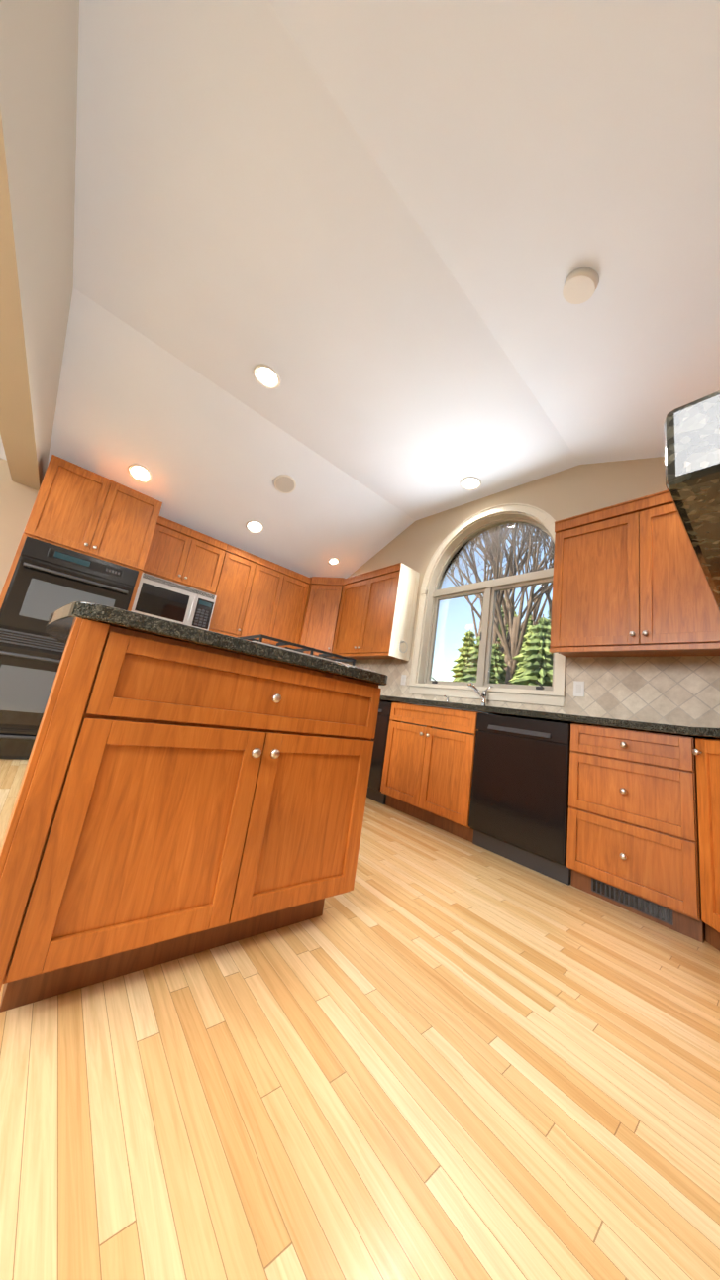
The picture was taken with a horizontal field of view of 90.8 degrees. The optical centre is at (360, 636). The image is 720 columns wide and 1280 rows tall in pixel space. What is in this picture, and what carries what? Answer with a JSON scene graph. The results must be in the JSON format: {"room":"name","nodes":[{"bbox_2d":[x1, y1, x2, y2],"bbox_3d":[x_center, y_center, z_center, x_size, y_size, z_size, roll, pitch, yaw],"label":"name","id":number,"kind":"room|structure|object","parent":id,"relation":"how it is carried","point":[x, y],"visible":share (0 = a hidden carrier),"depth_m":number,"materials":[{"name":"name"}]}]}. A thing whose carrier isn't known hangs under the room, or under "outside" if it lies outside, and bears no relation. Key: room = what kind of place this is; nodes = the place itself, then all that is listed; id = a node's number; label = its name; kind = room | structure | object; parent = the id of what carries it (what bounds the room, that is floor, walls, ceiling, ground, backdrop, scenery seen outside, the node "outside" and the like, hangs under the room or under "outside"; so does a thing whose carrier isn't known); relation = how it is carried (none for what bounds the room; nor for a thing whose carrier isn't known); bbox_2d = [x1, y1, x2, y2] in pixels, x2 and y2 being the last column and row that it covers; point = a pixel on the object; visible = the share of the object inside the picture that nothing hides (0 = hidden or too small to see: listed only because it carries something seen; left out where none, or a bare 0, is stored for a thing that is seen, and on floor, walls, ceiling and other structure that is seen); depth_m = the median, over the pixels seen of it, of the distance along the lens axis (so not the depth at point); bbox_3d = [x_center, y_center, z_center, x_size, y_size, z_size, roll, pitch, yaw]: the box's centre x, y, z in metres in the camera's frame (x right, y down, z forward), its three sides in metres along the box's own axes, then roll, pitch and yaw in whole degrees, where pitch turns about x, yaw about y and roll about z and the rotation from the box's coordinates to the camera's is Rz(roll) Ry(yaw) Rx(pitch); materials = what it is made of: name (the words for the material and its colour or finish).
{"room":"kitchen","nodes":[
{"label":"kitchen","id":0,"kind":"room"},
{"bbox_2d":[0,457,38,594],"bbox_3d":[-3.374,-0.386,3.197,7.570,2.550,0.200,18,-15,-38],"label":"wall","id":1,"kind":"structure","parent":0,"point":[17,500],"depth_m":3.26,"materials":[{"name":"beige paint"}]},
{"bbox_2d":[142,515,227,594],"bbox_3d":[-2.000,-0.873,4.028,0.758,0.632,0.364,18,-15,-38],"label":"upper cabinet","id":2,"kind":"object","parent":1,"relation":"attached to","point":[179,554],"visible":0.79,"depth_m":3.90,"materials":[{"name":"brown wood"}]},
{"bbox_2d":[131,572,216,630],"bbox_3d":[-2.053,-0.335,3.883,0.758,0.433,0.456,18,-15,-38],"label":"over-the-range microwave","id":3,"kind":"object","parent":2,"relation":"attached to","point":[161,598],"visible":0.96,"depth_m":3.73,"materials":[{"name":"silver metal"}]},
{"bbox_2d":[208,543,258,638],"bbox_3d":[-1.602,-0.526,4.342,0.388,1.062,0.364,18,-15,-38],"label":"upper cabinet","id":4,"kind":"object","parent":1,"relation":"attached to","point":[234,585],"visible":0.88,"depth_m":4.23,"materials":[{"name":"brown wood"}]},
{"bbox_2d":[239,556,311,648],"bbox_3d":[-1.157,-0.382,4.710,0.798,1.062,0.364,18,-15,-38],"label":"upper cabinet","id":5,"kind":"object","parent":1,"relation":"attached to","point":[276,601],"visible":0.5,"depth_m":4.58,"materials":[{"name":"brown wood"}]},
{"bbox_2d":[0,0,79,490],"bbox_3d":[-1.419,-2.014,1.494,0.200,0.944,5.100,18,-15,-38],"label":"header beam","id":6,"kind":"structure","parent":0,"point":[39,53],"depth_m":1.53,"materials":[{"name":"paint"}]},
{"bbox_2d":[0,758,719,1279],"bbox_3d":[-1.859,0.761,0.918,7.570,0.120,5.500,18,-15,-38],"label":"floor","id":7,"kind":"structure","parent":0,"point":[424,1050],"depth_m":0.73,"materials":[{"name":"brown wood"}]},
{"bbox_2d":[0,454,162,759],"bbox_3d":[-2.628,-0.230,3.211,0.858,2.475,0.724,18,-15,-38],"label":"tall cabinet","id":8,"kind":"object","parent":7,"relation":"on","point":[87,536],"visible":0.79,"depth_m":2.96,"materials":[{"name":"brown wood"}]},
{"bbox_2d":[0,535,139,759],"bbox_3d":[-2.483,0.119,2.900,0.790,1.711,0.103,18,-15,-38],"label":"double wall oven","id":9,"kind":"object","parent":8,"relation":"in","point":[45,577],"depth_m":2.84,"materials":[{"name":"black metal"}]},
{"bbox_2d":[0,617,381,1012],"bbox_3d":[-0.736,0.538,1.519,1.025,0.884,1.244,18,-15,-38],"label":"base cabinet","id":10,"kind":"object","parent":7,"relation":"on","point":[175,800],"visible":1,"depth_m":0.96,"materials":[{"name":"brown wood"}]},
{"bbox_2d":[45,601,388,685],"bbox_3d":[-0.829,0.098,1.771,1.135,0.040,1.690,18,-15,-38],"label":"countertop","id":11,"kind":"structure","parent":10,"relation":"on","point":[59,623],"depth_m":1.02,"materials":[{"name":"black stone"}]},
{"bbox_2d":[237,634,376,672],"bbox_3d":[-0.448,0.100,1.726,0.580,0.049,0.970,18,-15,-38],"label":"gas cooktop","id":12,"kind":"object","parent":11,"relation":"in","point":[324,655],"visible":0.12,"depth_m":1.37,"materials":[{"name":"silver metal"}]},
{"bbox_2d":[366,701,392,804],"bbox_3d":[0.234,1.105,3.536,0.632,0.872,0.620,18,-15,-38],"label":"dishwasher","id":13,"kind":"object","parent":7,"relation":"on","point":[374,793],"visible":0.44,"depth_m":3.17,"materials":[{"name":"black metal"}]},
{"bbox_2d":[380,701,487,842],"bbox_3d":[0.712,1.059,2.967,0.644,0.880,0.858,18,-15,-38],"label":"base cabinet","id":14,"kind":"object","parent":7,"relation":"on","point":[427,775],"visible":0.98,"depth_m":2.74,"materials":[{"name":"brown wood"}]},
{"bbox_2d":[468,713,571,885],"bbox_3d":[1.191,1.023,2.412,0.632,0.872,0.598,18,-15,-38],"label":"dishwasher","id":15,"kind":"object","parent":7,"relation":"on","point":[519,804],"visible":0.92,"depth_m":2.19,"materials":[{"name":"black metal"}]},
{"bbox_2d":[566,723,705,943],"bbox_3d":[1.556,0.987,1.975,0.644,0.880,0.530,18,-15,-38],"label":"base cabinet","id":16,"kind":"object","parent":7,"relation":"on","point":[633,844],"visible":0.98,"depth_m":1.77,"materials":[{"name":"brown wood"}]},
{"bbox_2d":[590,876,673,926],"bbox_3d":[1.341,1.311,1.769,0.010,0.065,0.330,18,-15,-38],"label":"vent","id":17,"kind":"object","parent":16,"relation":"attached to","point":[661,914],"depth_m":1.75,"materials":[{"name":"grey metal"}]},
{"bbox_2d":[692,738,719,951],"bbox_3d":[1.925,0.918,1.360,0.886,0.880,0.889,18,-15,-38],"label":"base cabinet","id":18,"kind":"object","parent":7,"relation":"on","point":[706,752],"visible":1,"depth_m":1.55,"materials":[{"name":"brown wood"}]},
{"bbox_2d":[0,0,719,578],"bbox_3d":[-1.413,-2.129,1.507,7.570,1.014,5.500,18,-15,-38],"label":"ceiling","id":19,"kind":"structure","parent":0,"point":[373,234],"depth_m":1.79,"materials":[{"name":"white paint"}]},
{"bbox_2d":[127,463,152,482],"bbox_3d":[-2.177,-1.614,3.514,0.210,0.091,0.194,18,-15,-38],"label":"recessed light","id":20,"kind":"object","parent":19,"relation":"in","point":[140,473],"visible":1,"depth_m":3.51,"materials":[{"name":"white plastic"}]},
{"bbox_2d":[245,520,263,533],"bbox_3d":[-1.264,-1.320,4.269,0.210,0.091,0.194,18,-15,-38],"label":"recessed light","id":21,"kind":"object","parent":19,"relation":"in","point":[254,526],"visible":1,"depth_m":4.26,"materials":[{"name":"white plastic"}]},
{"bbox_2d":[253,364,280,389],"bbox_3d":[-0.719,-2.009,2.747,0.210,0.024,0.210,18,-15,-38],"label":"recessed light","id":22,"kind":"object","parent":19,"relation":"in","point":[266,376],"visible":1,"depth_m":2.74,"materials":[{"name":"white plastic"}]},
{"bbox_2d":[274,474,296,493],"bbox_3d":[-0.804,-1.632,3.801,0.230,0.100,0.216,18,-15,-38],"label":"ceiling speaker","id":23,"kind":"object","parent":19,"relation":"attached to","point":[284,483],"visible":1,"depth_m":3.79,"materials":[{"name":"white plastic"}]},
{"bbox_2d":[327,557,339,565],"bbox_3d":[-0.368,-1.051,4.972,0.160,0.072,0.148,18,-15,-38],"label":"recessed light","id":24,"kind":"object","parent":19,"relation":"in","point":[333,561],"visible":1,"depth_m":4.97,"materials":[{"name":"white plastic"}]},
{"bbox_2d":[459,476,481,490],"bbox_3d":[1.111,-1.535,3.559,0.210,0.024,0.210,18,-15,-38],"label":"recessed light","id":25,"kind":"object","parent":19,"relation":"in","point":[471,482],"visible":1,"depth_m":3.55,"materials":[{"name":"white plastic"}]},
{"bbox_2d":[562,267,599,304],"bbox_3d":[1.056,-1.677,1.700,0.150,0.082,0.148,18,-15,-38],"label":"smoke detector","id":26,"kind":"object","parent":19,"relation":"attached to","point":[581,285],"visible":1,"depth_m":1.68,"materials":[{"name":"white plastic"}]},
{"bbox_2d":[348,456,667,677],"bbox_3d":[1.165,-0.043,3.550,0.220,3.380,5.500,18,-15,-38],"label":"wall","id":27,"kind":"structure","parent":0,"point":[567,493],"depth_m":3.19,"materials":[{"name":"beige paint"}]},
{"bbox_2d":[297,576,344,658],"bbox_3d":[-0.509,-0.237,4.991,0.591,1.085,0.760,18,-15,-38],"label":"upper cabinet","id":28,"kind":"object","parent":27,"relation":"attached to","point":[321,615],"visible":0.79,"depth_m":4.77,"materials":[{"name":"brown wood"}]},
{"bbox_2d":[331,562,420,661],"bbox_3d":[0.158,-0.248,4.372,0.364,1.062,1.044,18,-15,-38],"label":"upper cabinet","id":29,"kind":"object","parent":27,"relation":"attached to","point":[376,614],"visible":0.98,"depth_m":4.12,"materials":[{"name":"brown wood"}]},
{"bbox_2d":[399,640,407,652],"bbox_3d":[0.462,0.110,3.888,0.134,0.141,0.046,18,-15,-38],"label":"towel ring","id":30,"kind":"object","parent":29,"relation":"attached to","point":[402,641],"visible":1,"depth_m":3.88,"materials":[{"name":"silver metal"}]},
{"bbox_2d":[400,674,406,685],"bbox_3d":[0.485,0.485,3.972,0.008,0.114,0.070,18,-15,-38],"label":"electrical outlet","id":31,"kind":"object","parent":27,"relation":"attached to","point":[403,679],"visible":1,"depth_m":3.97,"materials":[{"name":"white plastic"}]},
{"bbox_2d":[409,503,566,706],"bbox_3d":[1.232,-0.357,3.498,0.217,1.949,1.558,18,-15,-38],"label":"arched window","id":32,"kind":"structure","parent":27,"relation":"in","point":[451,555],"depth_m":3.56,"materials":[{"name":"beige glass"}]},
{"bbox_2d":[340,655,719,728],"bbox_3d":[1.006,0.431,3.376,0.006,0.495,5.094,18,-15,-38],"label":"backsplash","id":33,"kind":"structure","parent":27,"relation":"attached to","point":[682,691],"depth_m":2.40,"materials":[{"name":"tile"}]},
{"bbox_2d":[573,680,584,696],"bbox_3d":[1.624,0.388,2.633,0.008,0.114,0.070,18,-15,-38],"label":"light switch","id":34,"kind":"object","parent":27,"relation":"attached to","point":[579,689],"visible":1,"depth_m":2.63,"materials":[{"name":"white plastic"}]},
{"bbox_2d":[549,490,719,657],"bbox_3d":[1.881,-0.379,2.341,0.364,1.027,1.042,18,-15,-38],"label":"upper cabinet","id":35,"kind":"object","parent":27,"relation":"attached to","point":[629,580],"visible":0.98,"depth_m":2.29,"materials":[{"name":"brown wood"}]},
{"bbox_3d":[-1.173,1.062,4.408,1.678,0.880,0.644,18,-15,-38],"label":"base cabinet","id":36,"kind":"object","parent":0,"visible":0},
{"bbox_2d":[379,695,680,736],"bbox_3d":[0.726,0.614,3.128,0.638,0.040,5.096,18,-15,-38],"label":"countertop","id":37,"kind":"structure","parent":36,"relation":"on","point":[521,713],"depth_m":2.26,"materials":[{"name":"black stone"}]},
{"bbox_2d":[401,702,488,735],"bbox_3d":[0.775,0.723,3.044,0.464,0.187,0.784,18,-15,-38],"label":"undermount sink","id":38,"kind":"object","parent":37,"relation":"in","point":[440,728],"visible":0.06,"depth_m":2.84,"materials":[{"name":"silver metal"}]},
{"bbox_2d":[443,682,493,706],"bbox_3d":[0.919,0.520,3.186,0.236,0.220,0.476,18,-15,-38],"label":"kitchen faucet","id":39,"kind":"object","parent":37,"relation":"on","point":[483,695],"visible":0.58,"depth_m":3.09,"materials":[{"name":"silver metal"}]},
{"bbox_2d":[633,390,719,739],"bbox_3d":[1.050,0.164,0.675,2.130,0.040,0.896,18,-15,-38],"label":"countertop","id":40,"kind":"structure","parent":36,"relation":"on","point":[693,453],"depth_m":0.15,"materials":[{"name":"black stone"}]},
{"bbox_3d":[24.206,8.107,25.915,65.780,5.700,80.000,18,-15,-38],"label":"ground","id":41,"kind":"structure","parent":0,"visible":0},
{"bbox_2d":[447,523,554,686],"bbox_3d":[10.595,-4.912,18.825,26.603,24.487,20.150,18,-15,-38],"label":"trees","id":42,"kind":"object","parent":41,"relation":"on","point":[542,661],"depth_m":9.63,"materials":[{"name":"green plant"}]}
]}

